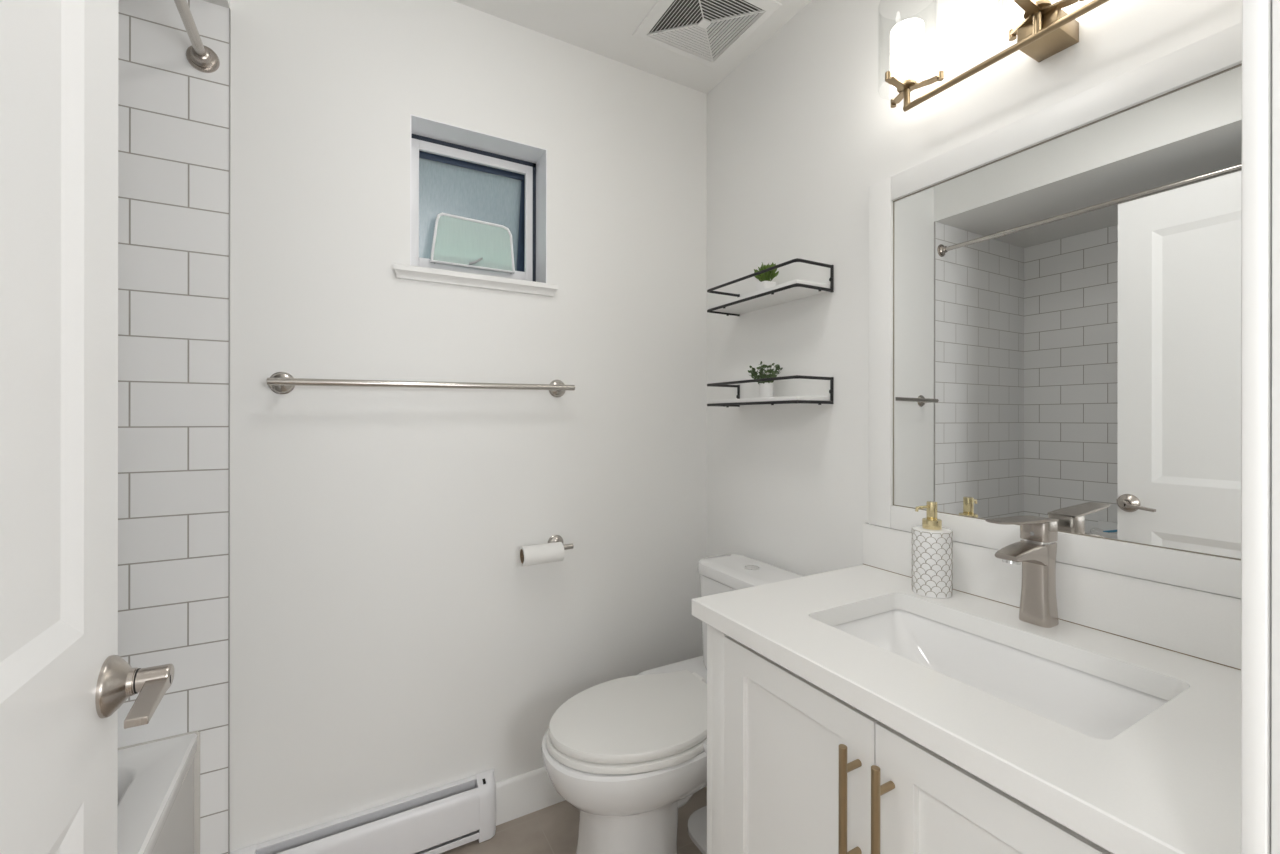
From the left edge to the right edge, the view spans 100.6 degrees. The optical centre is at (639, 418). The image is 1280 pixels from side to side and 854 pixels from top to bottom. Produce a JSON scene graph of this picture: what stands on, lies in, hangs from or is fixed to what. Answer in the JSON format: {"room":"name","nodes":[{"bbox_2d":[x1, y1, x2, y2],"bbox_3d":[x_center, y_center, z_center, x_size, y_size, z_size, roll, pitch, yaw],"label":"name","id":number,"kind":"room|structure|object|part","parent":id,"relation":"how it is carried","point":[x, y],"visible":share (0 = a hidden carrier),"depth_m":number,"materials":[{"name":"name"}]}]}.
{"room":"bathroom","nodes":[
{"label":"bathroom","id":0,"kind":"room"},
{"bbox_2d":[230,0,706,853],"bbox_3d":[-0.787,0.003,1.498,2.452,2.402,0.200,0,0,-29],"label":"wall","id":1,"kind":"structure","parent":0,"point":[391,639],"depth_m":1.49,"materials":[{"name":"white paint"}]},
{"bbox_2d":[118,730,199,853],"bbox_3d":[-1.369,0.965,1.050,0.782,0.477,0.005,0,0,-29],"label":"trim","id":2,"kind":"structure","parent":1,"relation":"attached to","point":[197,754],"depth_m":1.24,"materials":[{"name":"grey"}]},
{"bbox_2d":[118,0,228,853],"bbox_3d":[-1.352,0.112,1.065,0.844,2.183,0.006,0,0,-29],"label":"wall tile","id":3,"kind":"structure","parent":1,"relation":"attached to","point":[173,116],"depth_m":1.22,"materials":[{"name":"white tile"}]},
{"bbox_2d":[174,0,219,72],"bbox_3d":[-0.662,-0.841,0.598,0.062,0.062,1.479,0,0,-29],"label":"shower curtain rod","id":4,"kind":"object","parent":3,"relation":"attached to","point":[200,57],"visible":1,"depth_m":1.21,"materials":[{"name":"grey metal"}]},
{"bbox_2d":[228,8,230,853],"bbox_3d":[-0.982,0.113,1.270,0.002,2.183,0.008,0,0,-29],"label":"trim","id":5,"kind":"structure","parent":1,"relation":"attached to","point":[229,8],"depth_m":1.27,"materials":[{"name":"grey metal"}]},
{"bbox_2d":[231,769,495,853],"bbox_3d":[-0.694,1.121,1.402,0.624,0.163,0.057,0,0,-29],"label":"baseboard heater","id":6,"kind":"object","parent":1,"relation":"attached to","point":[438,820],"visible":1,"depth_m":1.43,"materials":[{"name":"white metal"}]},
{"bbox_3d":[-0.687,1.109,1.386,0.521,0.110,0.021,0,0,-29],"label":"panel","id":7,"kind":"part","parent":6,"relation":"part of","materials":[{"name":"white metal"}]},
{"bbox_2d":[267,372,574,396],"bbox_3d":[-0.557,-0.091,1.468,0.781,0.063,0.075,0,0,-29],"label":"towel bar","id":8,"kind":"object","parent":1,"relation":"attached to","point":[279,382],"visible":1,"depth_m":1.39,"materials":[{"name":"grey metal"}]},
{"bbox_2d":[394,114,557,295],"bbox_3d":[-0.516,-0.612,1.643,0.466,0.458,0.242,0,0,-29],"label":"window","id":9,"kind":"structure","parent":1,"relation":"in","point":[478,200],"depth_m":1.65,"materials":[{"name":"white"}]},
{"bbox_3d":[-0.561,-0.623,1.703,0.348,0.335,0.069,0,0,-29],"label":"obscure pane","id":10,"kind":"part","parent":9,"relation":"part of","materials":[{"name":"glass"}]},
{"bbox_3d":[-0.519,-0.621,1.655,0.378,0.408,0.014,0,0,-29],"label":"sash frame","id":11,"kind":"part","parent":9,"relation":"part of","materials":[{"name":"white plastic"}]},
{"bbox_3d":[-0.555,-0.627,1.710,0.408,0.383,0.086,0,0,-29],"label":"sash","id":12,"kind":"part","parent":9,"relation":"part of","materials":[{"name":"blue"}]},
{"bbox_3d":[-0.512,-0.541,1.637,0.255,0.157,0.020,0,0,-29],"label":"wicket frame","id":13,"kind":"part","parent":9,"relation":"part of","materials":[{"name":"white plastic"}]},
{"bbox_3d":[-0.502,-0.400,1.618,0.466,0.034,0.186,0,0,-29],"label":"sill","id":14,"kind":"part","parent":9,"relation":"part of","materials":[{"name":"white paint"}]},
{"bbox_2d":[496,767,564,825],"bbox_3d":[-0.091,1.145,1.765,0.774,0.120,0.012,0,0,-29],"label":"baseboard","id":15,"kind":"structure","parent":1,"relation":"attached to","point":[518,796],"depth_m":1.61,"materials":[{"name":"white paint"}]},
{"bbox_2d":[523,535,573,554],"bbox_3d":[-0.288,0.392,1.622,0.154,0.052,0.070,0,0,-29],"label":"paper holder","id":16,"kind":"object","parent":1,"relation":"attached to","point":[555,538],"visible":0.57,"depth_m":1.66,"materials":[{"name":"grey metal"}]},
{"bbox_2d":[519,542,564,565],"bbox_3d":[-0.293,0.404,1.588,0.122,0.057,0.057,0,0,-29],"label":"toilet roll","id":17,"kind":"object","parent":16,"relation":"hanging from","point":[548,552],"visible":1,"depth_m":1.57,"materials":[{"name":"white paper"}]},
{"bbox_3d":[-0.275,0.393,1.598,0.154,0.016,0.016,0,0,-29],"label":"arm","id":18,"kind":"part","parent":16,"relation":"part of","materials":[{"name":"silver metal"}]},
{"bbox_2d":[440,785,706,853],"bbox_3d":[-0.401,1.245,0.803,2.452,0.080,1.831,0,0,-29],"label":"floor","id":19,"kind":"structure","parent":0,"point":[553,829],"depth_m":1.54,"materials":[{"name":"tile"}]},
{"bbox_2d":[117,733,197,853],"bbox_3d":[-1.015,0.967,0.403,0.787,0.474,1.477,0,0,-29],"label":"bathtub","id":20,"kind":"object","parent":19,"relation":"on","point":[156,779],"visible":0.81,"depth_m":1.09,"materials":[{"name":"white ceramic"}]},
{"bbox_2d":[541,554,803,853],"bbox_3d":[0.090,0.826,1.452,0.726,0.759,0.448,0,0,-29],"label":"toilet","id":21,"kind":"object","parent":19,"relation":"on","point":[627,753],"visible":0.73,"depth_m":1.30,"materials":[{"name":"white ceramic"}]},
{"bbox_3d":[0.009,1.007,1.407,0.541,0.396,0.376,0,0,-29],"label":"bowl","id":22,"kind":"part","parent":21,"relation":"part of","materials":[{"name":"white ceramic"}]},
{"bbox_3d":[-0.004,0.776,1.400,0.480,0.024,0.361,0,0,-29],"label":"seat lid","id":23,"kind":"part","parent":21,"relation":"part of","materials":[{"name":"white plastic"}]},
{"bbox_3d":[0.331,0.641,1.595,0.167,0.298,0.350,0,0,-29],"label":"tank","id":24,"kind":"part","parent":21,"relation":"part of","materials":[{"name":"white ceramic"}]},
{"bbox_3d":[0.328,0.470,1.593,0.174,0.040,0.362,0,0,-29],"label":"tank lid","id":25,"kind":"part","parent":21,"relation":"part of","materials":[{"name":"white ceramic"}]},
{"bbox_2d":[707,624,1112,853],"bbox_3d":[0.534,0.806,0.861,0.558,0.800,0.774,0,0,-29],"label":"vanity cabinet","id":26,"kind":"object","parent":19,"relation":"on","point":[793,767],"visible":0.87,"depth_m":0.82,"materials":[{"name":"white paint"}]},
{"bbox_3d":[0.253,0.749,0.891,0.018,0.651,0.334,0,0,-29],"label":"door","id":27,"kind":"part","parent":26,"relation":"part of","materials":[{"name":"white paint"}]},
{"bbox_3d":[0.297,0.557,0.753,0.040,0.194,0.012,0,0,-29],"label":"handle","id":28,"kind":"part","parent":26,"relation":"part of","materials":[{"name":"gold metal"}]},
{"bbox_3d":[0.323,0.557,0.707,0.040,0.194,0.012,0,0,-29],"label":"handle","id":29,"kind":"part","parent":26,"relation":"part of","materials":[{"name":"gold metal"}]},
{"bbox_2d":[692,565,1240,853],"bbox_3d":[0.537,0.388,0.875,0.544,0.036,0.797,0,0,-29],"label":"countertop","id":30,"kind":"structure","parent":26,"relation":"on","point":[1170,782],"depth_m":0.69,"materials":[{"name":"white stone"}]},
{"bbox_2d":[912,501,952,597],"bbox_3d":[0.620,0.273,1.128,0.077,0.194,0.076,0,0,20],"label":"soap dispenser","id":31,"kind":"object","parent":30,"relation":"on","point":[932,543],"visible":1,"depth_m":1.10,"materials":[{"name":"white ceramic"}]},
{"bbox_2d":[832,609,1168,739],"bbox_3d":[0.541,0.470,0.871,0.317,0.127,0.493,0,0,-29],"label":"undermount sink","id":32,"kind":"object","parent":30,"relation":"in","point":[1093,706],"visible":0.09,"depth_m":0.93,"materials":[{"name":"white ceramic"}]},
{"bbox_2d":[985,515,1058,627],"bbox_3d":[0.671,0.271,0.937,0.173,0.197,0.051,0,0,-29],"label":"faucet","id":33,"kind":"object","parent":30,"relation":"on","point":[1037,549],"visible":1,"depth_m":0.95,"materials":[{"name":"silver metal"}]},
{"bbox_3d":[0.679,0.249,0.942,0.115,0.052,0.043,0,0,-29],"label":"spout","id":34,"kind":"part","parent":33,"relation":"part of","materials":[{"name":"silver metal"}]},
{"bbox_3d":[0.670,0.180,0.937,0.171,0.015,0.045,0,0,-29],"label":"lever","id":35,"kind":"part","parent":33,"relation":"part of","materials":[{"name":"silver metal"}]},
{"bbox_3d":[0.415,0.749,0.600,0.018,0.651,0.329,0,0,-29],"label":"door","id":36,"kind":"part","parent":26,"relation":"part of","materials":[{"name":"white paint"}]},
{"bbox_2d":[453,0,811,93],"bbox_3d":[-0.403,-1.247,0.812,2.452,0.100,1.811,0,0,-29],"label":"ceiling","id":37,"kind":"structure","parent":0,"point":[606,28],"depth_m":1.63,"materials":[{"name":"white paint"}]},
{"bbox_2d":[632,0,781,67],"bbox_3d":[0.193,-1.189,1.594,0.320,0.014,0.320,0,0,-29],"label":"ceiling vent","id":38,"kind":"object","parent":37,"relation":"in","point":[706,32],"visible":1,"depth_m":1.60,"materials":[{"name":"white paint"}]},
{"bbox_2d":[706,0,1241,575],"bbox_3d":[0.676,0.005,1.288,0.100,2.402,1.591,0,0,-29],"label":"wall","id":39,"kind":"structure","parent":0,"point":[799,133],"depth_m":1.47,"materials":[{"name":"white paint"}]},
{"bbox_2d":[707,258,833,315],"bbox_3d":[0.371,-0.381,1.591,0.140,0.076,0.405,0,0,-29],"label":"wall shelf","id":40,"kind":"object","parent":39,"relation":"attached to","point":[796,289],"visible":1,"depth_m":1.53,"materials":[{"name":"black metal"}]},
{"bbox_2d":[754,263,778,290],"bbox_3d":[0.374,-0.413,1.581,0.071,0.095,0.095,0,0,-10],"label":"potted plant","id":41,"kind":"object","parent":40,"relation":"on","point":[765,282],"visible":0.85,"depth_m":1.57,"materials":[{"name":"green plant"}]},
{"bbox_3d":[0.375,-0.385,1.583,0.047,0.037,0.047,0,0,-29],"label":"pot","id":42,"kind":"part","parent":41,"relation":"part of","materials":[{"name":"white ceramic"}]},
{"bbox_2d":[707,375,833,406],"bbox_3d":[0.371,-0.075,1.591,0.140,0.076,0.405,0,0,-29],"label":"wall shelf","id":43,"kind":"object","parent":39,"relation":"attached to","point":[737,402],"visible":1,"depth_m":1.47,"materials":[{"name":"black metal"}]},
{"bbox_2d":[748,361,782,397],"bbox_3d":[0.374,-0.115,1.578,0.099,0.110,0.127,0,0,5],"label":"potted plant","id":44,"kind":"object","parent":43,"relation":"on","point":[765,387],"visible":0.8,"depth_m":1.56,"materials":[{"name":"green plant"}]},
{"bbox_3d":[0.376,-0.083,1.580,0.041,0.046,0.041,0,0,-29],"label":"pot","id":45,"kind":"part","parent":44,"relation":"part of","materials":[{"name":"white ceramic"}]},
{"bbox_2d":[885,0,1108,111],"bbox_3d":[0.714,-0.797,0.956,0.161,0.242,0.614,0,0,-29],"label":"vanity light","id":46,"kind":"object","parent":39,"relation":"attached to","point":[1046,30],"visible":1,"depth_m":1.00,"materials":[{"name":"gold metal"}]},
{"bbox_2d":[863,523,1240,668],"bbox_3d":[0.767,0.318,1.006,0.015,0.103,0.800,0,0,-29],"label":"backsplash","id":47,"kind":"structure","parent":39,"relation":"attached to","point":[1193,622],"depth_m":0.92,"materials":[{"name":"white stone"}]},
{"bbox_2d":[864,564,1240,669],"bbox_3d":[0.768,0.370,1.006,0.015,0.001,0.800,0,0,-29],"label":"trim","id":48,"kind":"structure","parent":39,"relation":"attached to","point":[864,564],"depth_m":0.91,"materials":[{"name":"white paint"}]},
{"bbox_2d":[869,22,1241,597],"bbox_3d":[0.771,-0.159,0.996,0.020,0.846,0.780,0,0,-29],"label":"wall mirror","id":49,"kind":"object","parent":39,"relation":"attached to","point":[1055,291],"visible":0.95,"depth_m":0.95,"materials":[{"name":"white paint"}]},
{"bbox_3d":[-0.031,0.004,0.040,2.352,2.402,0.100,0,0,-29],"label":"wall","id":50,"kind":"structure","parent":0,"visible":0},
{"bbox_2d":[0,0,173,853],"bbox_3d":[-0.458,0.190,0.311,0.133,2.005,0.777,0,0,-29],"label":"door","id":51,"kind":"structure","parent":50,"relation":"in","point":[64,681],"depth_m":0.53,"materials":[{"name":"white paint"}]},
{"bbox_3d":[-0.608,0.312,0.625,0.027,0.067,0.067,0,0,-29],"label":"handle","id":52,"kind":"part","parent":51,"relation":"part of","materials":[{"name":"silver metal"}]},
{"bbox_3d":[-0.565,0.313,0.606,0.032,0.029,0.101,0,0,-29],"label":"lever","id":53,"kind":"part","parent":51,"relation":"part of","materials":[{"name":"silver metal"}]},
{"bbox_2d":[1241,0,1271,853],"bbox_3d":[0.439,0.143,0.371,0.067,2.125,0.012,0,0,-29],"label":"trim","id":54,"kind":"structure","parent":50,"relation":"attached to","point":[1256,255],"depth_m":0.35,"materials":[{"name":"white paint"}]},
{"bbox_2d":[1271,0,1279,853],"bbox_3d":[0.081,0.173,0.104,0.863,2.065,0.103,0,0,-29],"label":"trim","id":55,"kind":"structure","parent":50,"relation":"attached to","point":[1275,631],"depth_m":0.35,"materials":[{"name":"white paint"}]},
{"bbox_3d":[-1.381,0.003,0.141,0.092,2.402,1.591,0,0,-29],"label":"wall","id":56,"kind":"structure","parent":0,"visible":0},
{"bbox_2d":[203,0,229,7],"bbox_3d":[-0.991,-1.088,0.414,0.853,0.219,1.491,0,0,-29],"label":"trim","id":57,"kind":"structure","parent":56,"relation":"attached to","point":[225,3],"depth_m":1.25,"materials":[{"name":"white paint"}]}
]}

